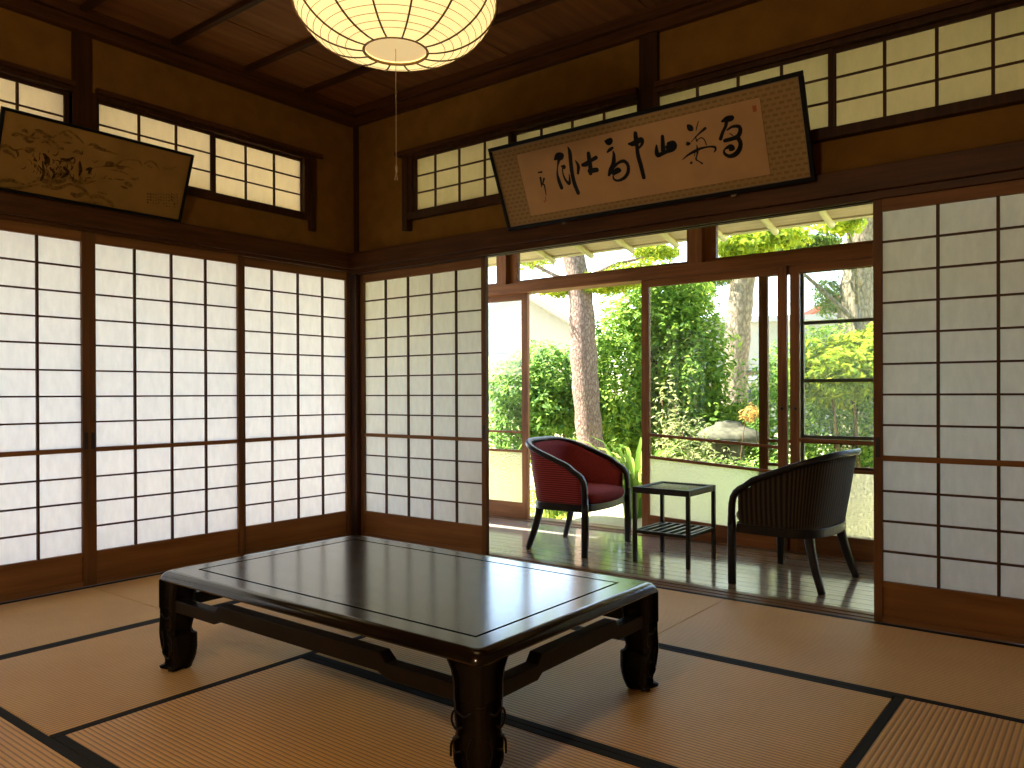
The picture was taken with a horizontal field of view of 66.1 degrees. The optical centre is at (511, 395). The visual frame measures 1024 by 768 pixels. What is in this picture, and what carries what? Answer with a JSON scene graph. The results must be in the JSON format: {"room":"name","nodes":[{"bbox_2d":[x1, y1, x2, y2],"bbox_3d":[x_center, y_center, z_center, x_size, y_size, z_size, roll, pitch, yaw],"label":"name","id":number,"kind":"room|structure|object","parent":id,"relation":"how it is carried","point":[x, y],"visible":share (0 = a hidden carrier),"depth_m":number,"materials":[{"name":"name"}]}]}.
{"room":"japanese tatami room","nodes":[
{"label":"japanese tatami room","id":0,"kind":"room"},
{"bbox_2d":[0,7,353,267],"bbox_3d":[-2.174,-1.389,3.959,0.060,1.100,3.528,0,0,38],"label":"wall","id":1,"kind":"structure","parent":0,"point":[26,41],"depth_m":4.55,"materials":[{"name":"paint"}]},
{"bbox_2d":[0,59,75,122],"bbox_3d":[-2.623,-1.298,3.348,0.085,0.505,1.433,0,0,38],"label":"window","id":2,"kind":"structure","parent":1,"relation":"in","point":[22,88],"depth_m":3.78,"materials":[{"name":"brown wood"}]},
{"bbox_2d":[0,219,89,601],"bbox_3d":[-2.418,0.067,3.639,0.032,1.791,0.885,0,0,38],"label":"door","id":3,"kind":"structure","parent":1,"relation":"in","point":[45,419],"depth_m":3.82,"materials":[{"name":"white paper"}]},
{"bbox_2d":[69,31,91,128],"bbox_3d":[-2.184,-1.382,3.960,0.102,0.855,0.095,0,0,38],"label":"post","id":4,"kind":"object","parent":1,"relation":"attached to","point":[81,45],"visible":0.45,"depth_m":3.92,"materials":[{"name":"brown wood"}]},
{"bbox_2d":[0,106,193,222],"bbox_3d":[-2.038,-1.115,3.893,0.158,0.348,0.914,0,0,38],"label":"framed painting","id":5,"kind":"object","parent":1,"relation":"attached to","point":[42,157],"visible":1,"depth_m":3.85,"materials":[{"name":"paper"}]},
{"bbox_2d":[89,232,243,584],"bbox_3d":[-1.877,0.063,4.338,0.032,1.791,0.885,0,0,38],"label":"door","id":6,"kind":"structure","parent":1,"relation":"in","point":[166,391],"depth_m":4.30,"materials":[{"name":"white paper"}]},
{"bbox_2d":[0,190,350,268],"bbox_3d":[-2.154,-0.897,3.911,0.028,0.105,3.472,0,0,38],"label":"beam","id":7,"kind":"structure","parent":1,"relation":"attached to","point":[12,204],"depth_m":4.23,"materials":[{"name":"brown wood"}]},
{"bbox_2d":[0,214,350,271],"bbox_3d":[-2.205,-0.834,3.987,0.154,0.021,3.530,0,0,38],"label":"lintel","id":8,"kind":"object","parent":1,"relation":"attached to","point":[7,217],"visible":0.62,"depth_m":4.28,"materials":[{"name":"brown wood"}]},
{"bbox_2d":[0,0,354,126],"bbox_3d":[-2.153,-1.858,3.916,0.145,0.107,3.490,0,0,38],"label":"crown molding","id":9,"kind":"structure","parent":1,"relation":"attached to","point":[64,14],"depth_m":4.26,"materials":[{"name":"brown wood"}]},
{"bbox_2d":[92,88,322,231],"bbox_3d":[-1.694,-1.305,4.550,0.085,0.505,1.440,0,0,38],"label":"window","id":10,"kind":"structure","parent":1,"relation":"in","point":[232,166],"depth_m":4.59,"materials":[{"name":"brown wood"}]},
{"bbox_2d":[243,257,350,554],"bbox_3d":[-1.373,0.059,5.043,0.030,1.791,0.850,0,0,38],"label":"door","id":11,"kind":"structure","parent":1,"relation":"in","point":[296,318],"depth_m":5.03,"materials":[{"name":"white paper"}]},
{"bbox_2d":[67,0,669,106],"bbox_3d":[-0.869,-1.915,2.018,4.540,0.060,5.060,0,0,38],"label":"ceiling","id":12,"kind":"structure","parent":0,"point":[268,37],"depth_m":4.16,"materials":[{"name":"brown wood"}]},
{"bbox_2d":[291,0,497,179],"bbox_3d":[-0.385,-1.312,2.599,0.675,1.203,0.666,0,0,22],"label":"pendant lantern","id":13,"kind":"object","parent":12,"relation":"hanging from","point":[385,35],"visible":1,"depth_m":2.50,"materials":[{"name":"paper"}]},
{"bbox_2d":[365,38,425,61],"bbox_3d":[-0.384,-1.146,2.599,0.206,0.001,0.206,0,0,38],"label":"diffuser","id":14,"kind":"object","parent":13,"relation":"attached to","point":[405,49],"depth_m":2.60,"materials":[{"name":"beige paper"}]},
{"bbox_2d":[488,204,872,266],"bbox_3d":[0.559,-1.484,5.481,7.600,0.628,2.160,0,0,38],"label":"roof","id":15,"kind":"structure","parent":0,"point":[829,217],"depth_m":5.96,"materials":[{"name":"brown wood"}]},
{"bbox_2d":[489,515,873,611],"bbox_3d":[0.807,0.978,4.816,6.400,0.060,1.209,0,0,38],"label":"floor","id":16,"kind":"structure","parent":0,"point":[757,571],"depth_m":4.45,"materials":[{"name":"brown wood"}]},
{"bbox_2d":[525,436,630,557],"bbox_3d":[0.404,0.611,4.992,0.558,0.687,0.640,0,0,33],"label":"armchair","id":17,"kind":"object","parent":16,"relation":"on","point":[571,476],"visible":1,"depth_m":4.85,"materials":[{"name":"red fabric"}]},
{"bbox_2d":[587,483,623,503],"bbox_3d":[0.450,0.606,4.963,0.448,0.086,0.508,0,0,33],"label":"seat cushion","id":18,"kind":"object","parent":17,"relation":"on","point":[598,493],"depth_m":4.83,"materials":[{"name":"red fabric"}]},
{"bbox_2d":[632,481,715,569],"bbox_3d":[0.937,0.733,4.538,0.349,0.429,0.360,0,0,38],"label":"side table","id":19,"kind":"object","parent":16,"relation":"on","point":[662,528],"visible":1,"depth_m":4.50,"materials":[{"name":"black wood"}]},
{"bbox_2d":[636,522,713,538],"bbox_3d":[0.937,0.773,4.538,0.345,0.018,0.356,0,0,38],"label":"shelf","id":20,"kind":"object","parent":19,"relation":"attached to","point":[669,529],"depth_m":4.50,"materials":[{"name":"black wood"}]},
{"bbox_2d":[489,515,873,563],"bbox_3d":[1.153,0.992,5.263,6.400,0.106,0.240,0,0,38],"label":"sill","id":21,"kind":"structure","parent":16,"relation":"on","point":[553,521],"depth_m":5.54,"materials":[{"name":"brown wood"}]},
{"bbox_2d":[488,293,529,518],"bbox_3d":[-0.262,0.077,6.308,0.985,1.729,0.030,0,0,38],"label":"window","id":22,"kind":"structure","parent":21,"relation":"on","point":[509,469],"depth_m":6.07,"materials":[{"name":"brown wood"}]},
{"bbox_2d":[641,266,788,550],"bbox_3d":[1.276,0.075,5.064,0.984,1.729,0.044,0,0,38],"label":"sliding glass door","id":23,"kind":"structure","parent":21,"relation":"on","point":[726,478],"depth_m":5.09,"materials":[{"name":"brown wood"}]},
{"bbox_2d":[759,266,873,549],"bbox_3d":[1.933,0.074,4.618,0.975,1.729,0.030,0,0,38],"label":"window","id":24,"kind":"structure","parent":21,"relation":"on","point":[764,463],"depth_m":4.88,"materials":[{"name":"brown wood"}]},
{"bbox_2d":[790,257,873,560],"bbox_3d":[2.060,0.073,4.458,0.958,1.729,0.044,0,0,38],"label":"window","id":25,"kind":"structure","parent":21,"relation":"on","point":[860,509],"depth_m":4.61,"materials":[{"name":"brown wood"}]},
{"bbox_2d":[800,274,873,460],"bbox_3d":[2.117,0.081,4.528,0.930,1.714,0.023,0,0,38],"label":"window","id":26,"kind":"structure","parent":21,"relation":"on","point":[802,276],"depth_m":4.78,"materials":[{"name":"wood"}]},
{"bbox_2d":[727,448,861,594],"bbox_3d":[1.480,0.610,4.063,0.558,0.687,0.640,0,0,42],"label":"armchair","id":27,"kind":"object","parent":16,"relation":"on","point":[808,499],"visible":1,"depth_m":3.84,"materials":[{"name":"black wood"}]},
{"bbox_2d":[359,0,1023,251],"bbox_3d":[0.705,-1.400,3.994,4.450,1.100,0.052,0,0,38],"label":"wall","id":28,"kind":"structure","parent":0,"point":[765,25],"depth_m":4.02,"materials":[{"name":"paint"}]},
{"bbox_2d":[347,127,362,536],"bbox_3d":[-1.068,-0.472,5.394,0.170,2.950,0.098,0,0,38],"label":"post","id":29,"kind":"object","parent":28,"relation":"attached to","point":[354,279],"visible":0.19,"depth_m":5.36,"materials":[{"name":"brown wood"}]},
{"bbox_2d":[360,257,488,554],"bbox_3d":[-0.587,0.064,5.041,1.110,1.777,0.032,0,0,38],"label":"door","id":30,"kind":"structure","parent":28,"relation":"in","point":[424,333],"depth_m":5.01,"materials":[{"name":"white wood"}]},
{"bbox_2d":[394,87,638,231],"bbox_3d":[-0.037,-1.299,4.517,1.742,0.505,0.085,0,0,38],"label":"window","id":31,"kind":"structure","parent":28,"relation":"in","point":[454,174],"depth_m":4.67,"materials":[{"name":"brown wood"}]},
{"bbox_2d":[350,0,762,127],"bbox_3d":[0.680,-1.868,3.962,4.450,0.107,0.110,0,0,38],"label":"crown molding","id":32,"kind":"structure","parent":28,"relation":"attached to","point":[671,14],"depth_m":4.28,"materials":[{"name":"brown wood"}]},
{"bbox_2d":[639,31,659,110],"bbox_3d":[0.709,-1.392,3.980,0.102,0.855,0.090,0,0,38],"label":"post","id":33,"kind":"object","parent":28,"relation":"attached to","point":[649,44],"visible":0.35,"depth_m":3.94,"materials":[{"name":"brown wood"}]},
{"bbox_2d":[351,140,1023,268],"bbox_3d":[0.674,-0.907,3.953,4.450,0.105,0.056,0,0,38],"label":"beam","id":34,"kind":"structure","parent":28,"relation":"attached to","point":[1004,157],"depth_m":3.59,"materials":[{"name":"brown wood"}]},
{"bbox_2d":[488,70,816,230],"bbox_3d":[0.594,-1.132,3.843,1.682,0.435,0.199,0,0,38],"label":"calligraphy","id":35,"kind":"object","parent":34,"relation":"attached to","point":[754,136],"visible":1,"depth_m":3.74,"materials":[{"name":"paper"}]},
{"bbox_2d":[351,169,1023,274],"bbox_3d":[0.708,-0.838,3.996,4.450,0.033,0.117,0,0,38],"label":"lintel","id":36,"kind":"object","parent":28,"relation":"attached to","point":[863,198],"visible":0.98,"depth_m":3.75,"materials":[{"name":"brown wood"}]},
{"bbox_2d":[653,0,1023,143],"bbox_3d":[1.418,-1.301,3.391,1.780,0.505,0.085,0,0,38],"label":"window","id":37,"kind":"structure","parent":28,"relation":"in","point":[954,58],"depth_m":3.25,"materials":[{"name":"brown wood"}]},
{"bbox_2d":[873,179,1023,644],"bbox_3d":[1.972,0.060,2.991,1.110,1.777,0.032,0,0,38],"label":"door","id":38,"kind":"structure","parent":28,"relation":"in","point":[948,265],"depth_m":3.15,"materials":[{"name":"white paper"}]},
{"bbox_3d":[-0.904,1.048,2.024,4.590,0.068,5.000,0,0,38],"label":"floor","id":39,"kind":"structure","parent":0,"visible":0},
{"bbox_2d":[0,707,99,767],"bbox_3d":[-1.550,0.989,1.855,1.793,0.051,0.880,0,0,38],"label":"mat","id":40,"kind":"object","parent":39,"relation":"on","point":[22,745],"visible":1,"depth_m":2.14,"materials":[{"name":"wicker"}]},
{"bbox_2d":[0,586,159,657],"bbox_3d":[-2.329,0.989,3.010,0.848,0.051,1.755,0,0,38],"label":"mat","id":41,"kind":"object","parent":39,"relation":"on","point":[37,622],"visible":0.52,"depth_m":3.41,"materials":[{"name":"wicker"}]},
{"bbox_2d":[90,572,235,608],"bbox_3d":[-1.267,0.981,4.383,0.848,0.051,1.711,0,0,38],"label":"mat","id":42,"kind":"object","parent":39,"relation":"on","point":[144,589],"visible":0.09,"depth_m":3.88,"materials":[{"name":"wicker"}]},
{"bbox_2d":[0,536,346,602],"bbox_3d":[-2.209,0.988,3.982,0.150,0.046,3.500,0,0,38],"label":"sill","id":43,"kind":"structure","parent":39,"relation":"on","point":[344,536],"depth_m":4.15,"materials":[{"name":"brown wood"}]},
{"bbox_2d":[0,601,365,738],"bbox_3d":[-1.101,0.984,3.177,0.886,0.051,1.758,0,0,38],"label":"mat","id":44,"kind":"object","parent":39,"relation":"on","point":[65,688],"visible":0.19,"depth_m":2.75,"materials":[{"name":"wicker"}]},
{"bbox_2d":[54,656,658,767],"bbox_3d":[-0.308,0.984,2.004,1.800,0.051,0.873,0,0,38],"label":"mat","id":45,"kind":"object","parent":39,"relation":"on","point":[305,712],"visible":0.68,"depth_m":2.24,"materials":[{"name":"wicker"}]},
{"bbox_2d":[309,628,893,767],"bbox_3d":[0.231,0.980,2.700,1.800,0.051,0.883,0,0,38],"label":"mat","id":46,"kind":"object","parent":39,"relation":"on","point":[703,711],"visible":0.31,"depth_m":2.40,"materials":[{"name":"wicker"}]},
{"bbox_2d":[159,535,658,767],"bbox_3d":[-0.381,0.785,2.675,1.489,0.346,0.919,0,0,38],"label":"table","id":47,"kind":"object","parent":46,"relation":"on","point":[474,612],"visible":1,"depth_m":2.40,"materials":[{"name":"paint"}]},
{"bbox_2d":[575,586,725,633],"bbox_3d":[0.050,0.978,3.923,1.793,0.051,0.826,0,0,38],"label":"mat","id":48,"kind":"object","parent":39,"relation":"on","point":[675,606],"visible":0.1,"depth_m":3.57,"materials":[{"name":"wicker"}]},
{"bbox_2d":[360,535,1023,645],"bbox_3d":[0.727,0.975,4.018,4.450,0.050,0.150,0,0,38],"label":"sill","id":49,"kind":"structure","parent":39,"relation":"on","point":[802,605],"depth_m":3.76,"materials":[{"name":"brown wood"}]},
{"bbox_2d":[658,598,1023,723],"bbox_3d":[1.474,0.975,2.822,1.803,0.051,0.826,0,0,38],"label":"mat","id":50,"kind":"object","parent":39,"relation":"on","point":[969,674],"visible":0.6,"depth_m":2.91,"materials":[{"name":"wicker"}]},
{"bbox_2d":[842,696,1023,767],"bbox_3d":[1.036,0.981,1.524,0.908,0.051,1.758,0,0,38],"label":"mat","id":51,"kind":"object","parent":39,"relation":"on","point":[908,733],"visible":1,"depth_m":2.18,"materials":[{"name":"wicker"}]},
{"bbox_3d":[2.956,-0.080,3.077,0.070,2.950,1.200,0,0,38],"label":"wall","id":52,"kind":"structure","parent":0,"visible":0},
{"bbox_2d":[488,243,872,296],"bbox_3d":[1.122,-0.820,5.226,6.400,0.075,0.150,0,0,38],"label":"beam","id":53,"kind":"structure","parent":52,"relation":"attached to","point":[629,277],"depth_m":5.14,"materials":[{"name":"brown wood"}]},
{"bbox_2d":[496,254,514,284],"bbox_3d":[-0.024,-1.154,6.091,0.150,0.597,0.130,0,0,38],"label":"post","id":54,"kind":"object","parent":53,"relation":"on","point":[505,265],"visible":0.2,"depth_m":6.05,"materials":[{"name":"brown wood"}]},
{"bbox_2d":[515,230,687,282],"bbox_3d":[0.605,-1.085,5.606,1.446,0.457,0.040,0,0,38],"label":"window","id":55,"kind":"structure","parent":53,"relation":"on","point":[517,256],"depth_m":5.65,"materials":[{"name":"brown wood"}]},
{"bbox_2d":[688,226,712,263],"bbox_3d":[1.240,-1.156,5.113,0.154,0.597,0.130,0,0,38],"label":"post","id":56,"kind":"object","parent":53,"relation":"on","point":[700,240],"visible":0.22,"depth_m":5.07,"materials":[{"name":"brown wood"}]},
{"bbox_2d":[712,226,872,260],"bbox_3d":[1.873,-1.087,4.624,1.454,0.457,0.040,0,0,38],"label":"window","id":57,"kind":"structure","parent":53,"relation":"on","point":[714,228],"depth_m":4.84,"materials":[{"name":"brown wood"}]},
{"label":"outside","id":58,"kind":"structure","parent":0,"visible":0},
{"bbox_2d":[530,433,830,519],"bbox_3d":[26.905,1.350,41.485,120.000,0.300,88.550,0,0,38],"label":"ground","id":59,"kind":"structure","parent":58,"point":[775,433],"depth_m":11.23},
{"bbox_2d":[488,294,571,414],"bbox_3d":[0.049,-1.284,31.620,5.200,5.220,7.000,0,0,-3],"label":"house","id":60,"kind":"structure","parent":59,"relation":"on","point":[546,322],"depth_m":28.61,"materials":[{"name":"white paint"}]},
{"bbox_2d":[489,339,601,511],"bbox_3d":[0.332,0.392,9.342,1.653,2.118,0.965,0,0,28],"label":"bush","id":61,"kind":"object","parent":59,"relation":"on","point":[550,392],"visible":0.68,"depth_m":9.10,"materials":[{"name":"green plant"}]},
{"bbox_2d":[530,484,566,519],"bbox_3d":[1.652,1.337,8.362,5.878,0.201,3.940,0,0,38],"label":"ground cover","id":62,"kind":"structure","parent":59,"relation":"on","point":[532,511],"depth_m":9.11,"materials":[{"name":"green plant"}]},
{"bbox_2d":[491,442,615,519],"bbox_3d":[0.487,0.893,8.787,1.302,0.998,1.187,0,0,25],"label":"leaf plant","id":63,"kind":"object","parent":59,"relation":"on","point":[550,512],"visible":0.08,"depth_m":8.64,"materials":[{"name":"green plant"}]},
{"bbox_2d":[489,415,659,484],"bbox_3d":[-1.093,0.846,13.391,8.100,1.070,0.150,0,0,38],"label":"wall","id":64,"kind":"structure","parent":59,"relation":"on","point":[531,476],"depth_m":12.23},
{"bbox_2d":[565,504,641,527],"bbox_3d":[1.604,1.241,8.051,2.560,0.330,2.097,0,0,38],"label":"bed","id":65,"kind":"object","parent":59,"relation":"on","point":[614,516],"visible":0.06,"depth_m":7.65,"materials":[{"name":"white"}]},
{"bbox_2d":[520,244,684,452],"bbox_3d":[0.890,-1.094,8.482,2.570,5.174,2.292,0,0,21],"label":"pine tree","id":66,"kind":"object","parent":65,"relation":"on","point":[583,348],"visible":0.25,"depth_m":8.41,"materials":[{"name":"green plant"}]},
{"bbox_2d":[570,434,696,518],"bbox_3d":[1.186,0.801,7.517,1.243,0.849,1.448,0,0,38],"label":"leaf plant","id":67,"kind":"object","parent":65,"relation":"on","point":[635,470],"visible":0.32,"depth_m":7.41,"materials":[{"name":"green plant"}]},
{"bbox_2d":[641,368,742,481],"bbox_3d":[1.643,0.589,7.282,0.805,1.703,1.156,0,0,-27],"label":"feathery shrub","id":68,"kind":"object","parent":65,"relation":"on","point":[665,429],"visible":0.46,"depth_m":7.39,"materials":[{"name":"green plant"}]},
{"bbox_2d":[738,402,758,462],"bbox_3d":[2.300,0.749,7.574,0.241,1.374,0.218,0,0,38],"label":"flowering plant","id":69,"kind":"object","parent":65,"relation":"on","point":[753,408],"visible":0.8,"depth_m":7.58,"materials":[{"name":"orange plant"}]},
{"bbox_2d":[693,451,806,467],"bbox_3d":[2.097,0.955,7.091,1.779,0.978,0.723,0,0,38],"label":"feathery shrub","id":70,"kind":"object","parent":65,"relation":"on","point":[776,452],"visible":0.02,"depth_m":7.09,"materials":[{"name":"green plant"}]},
{"bbox_2d":[571,260,742,463],"bbox_3d":[1.647,-0.101,9.391,1.974,3.088,1.797,0,0,38],"label":"bush","id":71,"kind":"object","parent":59,"relation":"on","point":[621,414],"visible":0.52,"depth_m":9.03,"materials":[{"name":"green plant"}]},
{"bbox_2d":[651,292,777,467],"bbox_3d":[2.266,0.087,9.147,1.322,2.700,1.315,0,0,-15],"label":"bush","id":72,"kind":"object","parent":59,"relation":"on","point":[714,401],"visible":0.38,"depth_m":8.94,"materials":[{"name":"green plant"}]},
{"bbox_2d":[683,236,770,461],"bbox_3d":[3.487,-1.204,11.909,2.966,5.358,2.100,0,0,9],"label":"tree","id":73,"kind":"object","parent":59,"relation":"on","point":[740,299],"visible":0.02,"depth_m":11.83,"materials":[{"name":"grey plant"}]},
{"bbox_2d":[696,420,758,465],"bbox_3d":[2.155,0.817,7.922,0.630,1.135,0.630,0,0,-26],"label":"stone lantern","id":74,"kind":"object","parent":59,"relation":"on","point":[727,430],"visible":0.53,"depth_m":7.76,"materials":[{"name":"grey stone"}]},
{"bbox_2d":[657,314,836,432],"bbox_3d":[8.622,-0.751,29.869,7.000,4.100,4.700,0,0,18],"label":"house","id":75,"kind":"structure","parent":59,"relation":"on","point":[773,333],"depth_m":27.74,"materials":[{"name":"grey tile"}]},
{"bbox_2d":[718,218,867,462],"bbox_3d":[3.558,-0.846,8.771,2.604,4.652,2.732,0,0,17],"label":"maple tree","id":76,"kind":"object","parent":59,"relation":"on","point":[765,241],"visible":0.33,"depth_m":7.98,"materials":[{"name":"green plant"}]},
{"bbox_2d":[725,337,871,465],"bbox_3d":[3.028,0.372,8.792,1.339,2.140,1.943,0,0,-6],"label":"shrub","id":77,"kind":"object","parent":59,"relation":"on","point":[773,390],"visible":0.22,"depth_m":8.59,"materials":[{"name":"green plant"}]},
{"bbox_2d":[805,302,837,332],"bbox_3d":[17.520,-1.965,37.696,8.200,6.420,9.000,0,0,28],"label":"house","id":78,"kind":"structure","parent":59,"relation":"on","point":[810,311],"depth_m":34.87,"materials":[{"name":"red tile"}]},
{"bbox_2d":[775,217,873,467],"bbox_3d":[4.827,-1.178,9.749,3.175,5.314,3.907,0,0,14],"label":"tree","id":79,"kind":"object","parent":59,"relation":"on","point":[865,275],"visible":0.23,"depth_m":10.81,"materials":[{"name":"grey plant"}]},
{"bbox_2d":[788,322,872,466],"bbox_3d":[3.320,0.351,7.640,1.266,2.170,0.916,0,0,38],"label":"shrub","id":80,"kind":"object","parent":59,"relation":"on","point":[852,356],"visible":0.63,"depth_m":7.54,"materials":[{"name":"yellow plant"}]},
{"bbox_2d":[788,319,873,467],"bbox_3d":[3.576,0.304,7.965,1.734,2.265,1.102,0,0,42],"label":"shrub","id":81,"kind":"object","parent":59,"relation":"on","point":[867,451],"visible":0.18,"depth_m":7.90,"materials":[{"name":"green plant"}]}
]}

